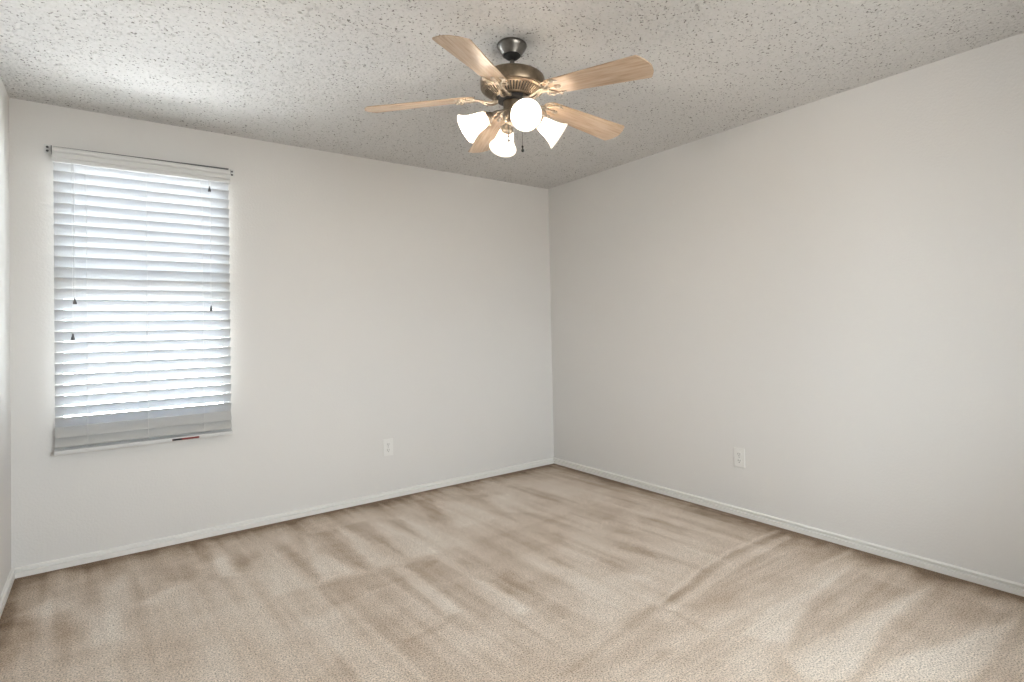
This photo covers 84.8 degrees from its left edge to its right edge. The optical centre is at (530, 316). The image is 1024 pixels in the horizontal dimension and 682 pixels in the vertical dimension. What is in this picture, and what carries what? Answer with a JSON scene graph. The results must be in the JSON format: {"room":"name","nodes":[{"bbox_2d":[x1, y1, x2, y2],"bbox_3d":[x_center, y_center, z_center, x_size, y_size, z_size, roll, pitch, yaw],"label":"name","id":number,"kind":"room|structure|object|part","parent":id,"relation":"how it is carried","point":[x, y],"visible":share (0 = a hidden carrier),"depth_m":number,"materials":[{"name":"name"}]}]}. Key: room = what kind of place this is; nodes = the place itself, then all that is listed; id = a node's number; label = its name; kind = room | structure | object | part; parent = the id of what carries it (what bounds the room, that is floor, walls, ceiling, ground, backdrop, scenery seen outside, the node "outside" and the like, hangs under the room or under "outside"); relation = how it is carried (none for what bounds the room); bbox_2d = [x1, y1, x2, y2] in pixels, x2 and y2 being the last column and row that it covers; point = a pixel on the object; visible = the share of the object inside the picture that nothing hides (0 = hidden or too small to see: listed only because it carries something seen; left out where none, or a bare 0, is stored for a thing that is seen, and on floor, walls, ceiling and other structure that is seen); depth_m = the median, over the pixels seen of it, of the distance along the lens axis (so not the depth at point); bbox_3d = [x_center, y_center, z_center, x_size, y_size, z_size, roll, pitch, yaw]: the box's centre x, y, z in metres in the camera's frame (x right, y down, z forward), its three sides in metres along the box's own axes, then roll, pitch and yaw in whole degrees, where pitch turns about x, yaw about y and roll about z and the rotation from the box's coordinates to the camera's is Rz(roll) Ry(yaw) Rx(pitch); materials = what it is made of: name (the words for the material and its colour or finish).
{"room":"empty bedroom","nodes":[
{"label":"empty bedroom","id":0,"kind":"room"},
{"bbox_2d":[0,77,10,595],"bbox_3d":[-1.260,0.037,0.914,0.140,2.440,4.750,0,-1,-37],"label":"wall","id":1,"kind":"structure","parent":0,"point":[5,415],"depth_m":2.69,"materials":[{"name":"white off-white paint"}]},
{"bbox_2d":[0,568,14,617],"bbox_3d":[-1.177,1.231,0.946,0.015,0.050,4.736,0,-1,-37],"label":"baseboard","id":2,"kind":"structure","parent":1,"relation":"attached to","point":[8,585],"depth_m":2.61,"materials":[{"name":"white paint"}]},
{"bbox_2d":[9,98,553,572],"bbox_3d":[-1.272,0.089,3.977,3.831,2.440,0.140,0,-1,-37],"label":"wall","id":3,"kind":"structure","parent":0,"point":[372,301],"depth_m":3.75,"materials":[{"name":"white off-white paint"}]},
{"bbox_2d":[44,144,234,454],"bbox_3d":[-2.156,-0.100,3.166,0.897,1.624,0.088,0,-1,-37],"label":"window blind","id":4,"kind":"object","parent":3,"relation":"attached to","point":[153,229],"visible":1,"depth_m":3.14,"materials":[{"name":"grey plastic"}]},
{"bbox_3d":[-2.408,-0.361,2.946,0.003,0.905,0.014,0,-1,-37],"label":"pull cord","id":5,"kind":"part","parent":4,"relation":"part of","materials":[{"name":"white fabric"}]},
{"bbox_3d":[-2.403,-0.455,2.953,0.003,0.717,0.014,0,-1,-37],"label":"pull cord","id":6,"kind":"part","parent":4,"relation":"part of","materials":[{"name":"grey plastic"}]},
{"bbox_3d":[-2.375,-0.064,3.001,0.002,1.520,0.038,0,-1,-37],"label":"ladder cord","id":7,"kind":"part","parent":4,"relation":"part of","materials":[{"name":"white fabric"}]},
{"bbox_3d":[-2.179,-0.866,3.188,0.813,0.069,0.058,0,-1,-37],"label":"head rail","id":8,"kind":"part","parent":4,"relation":"part of","materials":[{"name":"grey plastic"}]},
{"bbox_3d":[-2.143,0.698,3.158,0.825,0.028,0.063,0,-1,-37],"label":"rail","id":9,"kind":"part","parent":4,"relation":"part of","materials":[{"name":"grey plastic"}]},
{"bbox_3d":[-2.163,-0.066,3.162,0.002,1.520,0.038,0,-1,-37],"label":"ladder cord","id":10,"kind":"part","parent":4,"relation":"part of","materials":[{"name":"white fabric"}]},
{"bbox_3d":[-1.947,-0.068,3.327,0.002,1.520,0.038,0,-1,-37],"label":"ladder cord","id":11,"kind":"part","parent":4,"relation":"part of","materials":[{"name":"white fabric"}]},
{"bbox_3d":[-1.904,-0.440,3.332,0.003,0.754,0.014,0,-1,-37],"label":"pull cord","id":12,"kind":"part","parent":4,"relation":"part of","materials":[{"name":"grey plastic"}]},
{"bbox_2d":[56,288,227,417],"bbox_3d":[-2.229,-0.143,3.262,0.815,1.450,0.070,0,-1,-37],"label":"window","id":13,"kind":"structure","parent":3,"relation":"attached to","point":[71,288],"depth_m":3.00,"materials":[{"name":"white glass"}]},
{"bbox_2d":[15,457,553,578],"bbox_3d":[-1.200,1.282,3.895,3.523,0.050,0.015,0,-1,-37],"label":"baseboard","id":14,"kind":"structure","parent":3,"relation":"attached to","point":[61,563],"depth_m":3.47,"materials":[{"name":"white paint"}]},
{"bbox_2d":[383,438,392,455],"bbox_3d":[-1.028,0.940,4.041,0.075,0.121,0.009,0,-1,-37],"label":"wall outlet","id":15,"kind":"object","parent":3,"relation":"attached to","point":[387,443],"visible":1,"depth_m":4.04,"materials":[{"name":"white plastic"}]},
{"bbox_2d":[0,463,1023,681],"bbox_3d":[0.234,1.244,2.012,3.551,0.001,4.750,0,-1,-37],"label":"floor","id":16,"kind":"structure","parent":0,"point":[553,572],"depth_m":2.44,"materials":[{"name":"carpet"}]},
{"bbox_2d":[0,0,1023,188],"bbox_3d":[0.181,-1.258,2.054,3.831,0.134,5.030,0,-1,-37],"label":"ceiling","id":17,"kind":"structure","parent":0,"point":[299,73],"depth_m":2.56,"materials":[{"name":"white paint"}]},
{"bbox_2d":[364,35,653,156],"bbox_3d":[-0.129,-0.940,2.421,1.173,0.480,1.222,-1,-1,0],"label":"ceiling fan","id":18,"kind":"object","parent":17,"relation":"hanging from","point":[513,86],"visible":1,"depth_m":2.35,"materials":[{"name":"brown wood"}]},
{"bbox_3d":[-0.478,-0.916,2.419,0.476,0.006,0.143,-6,11,0],"label":"blade","id":19,"kind":"part","parent":18,"relation":"part of","materials":[{"name":"brown wood"}]},
{"bbox_3d":[-0.199,-0.928,2.039,0.143,0.006,0.476,11,8,17],"label":"blade","id":20,"kind":"part","parent":18,"relation":"part of","materials":[{"name":"brown wood"}]},
{"bbox_3d":[-0.241,-0.803,2.372,0.137,0.132,0.129,-1,-1,-16],"label":"lamp shade","id":21,"kind":"part","parent":18,"relation":"part of","materials":[{"name":"white glass"}]},
{"bbox_3d":[-0.202,-0.915,2.803,0.143,0.006,0.476,-14,-2,-19],"label":"blade","id":22,"kind":"part","parent":18,"relation":"part of","materials":[{"name":"brown wood"}]},
{"bbox_3d":[-0.141,-0.876,2.402,0.074,0.042,0.015,-1,-1,-16],"label":"light arm","id":23,"kind":"part","parent":18,"relation":"part of","materials":[{"name":"brown metal"}]},
{"bbox_3d":[-0.121,-0.802,2.586,0.129,0.132,0.137,-1,-1,-16],"label":"lamp shade","id":24,"kind":"part","parent":18,"relation":"part of","materials":[{"name":"white glass"}]},
{"bbox_3d":[-0.032,-0.828,2.269,0.054,0.070,0.085,-1,-1,-16],"label":"light bulb","id":25,"kind":"part","parent":18,"relation":"part of","materials":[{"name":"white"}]},
{"bbox_3d":[-0.027,-0.810,2.252,0.129,0.132,0.137,-1,-1,-16],"label":"lamp shade","id":26,"kind":"part","parent":18,"relation":"part of","materials":[{"name":"white glass"}]},
{"bbox_3d":[0.092,-0.809,2.466,0.137,0.132,0.129,-1,-1,-16],"label":"lamp shade","id":27,"kind":"part","parent":18,"relation":"part of","materials":[{"name":"white glass"}]},
{"bbox_3d":[0.247,-0.927,2.659,0.476,0.006,0.143,6,-17,-36],"label":"blade","id":28,"kind":"part","parent":18,"relation":"part of","materials":[{"name":"brown wood"}]},
{"bbox_3d":[0.249,-0.935,2.187,0.476,0.006,0.143,4,-10,36],"label":"blade","id":29,"kind":"part","parent":18,"relation":"part of","materials":[{"name":"brown wood"}]},
{"bbox_2d":[548,33,1023,583],"bbox_3d":[1.676,0.013,3.151,0.140,2.440,4.750,0,-1,-37],"label":"wall","id":30,"kind":"structure","parent":0,"point":[829,291],"depth_m":3.09,"materials":[{"name":"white off-white paint"}]},
{"bbox_2d":[734,447,744,467],"bbox_3d":[1.310,0.883,3.518,0.009,0.121,0.075,0,-1,-37],"label":"wall outlet","id":31,"kind":"object","parent":30,"relation":"attached to","point":[739,453],"visible":1,"depth_m":3.51,"materials":[{"name":"white plastic"}]},
{"bbox_2d":[553,457,1023,596],"bbox_3d":[1.636,1.208,3.089,0.015,0.050,4.736,0,-1,-37],"label":"baseboard","id":32,"kind":"structure","parent":30,"relation":"attached to","point":[1016,588],"depth_m":3.08,"materials":[{"name":"white paint"}]}
]}

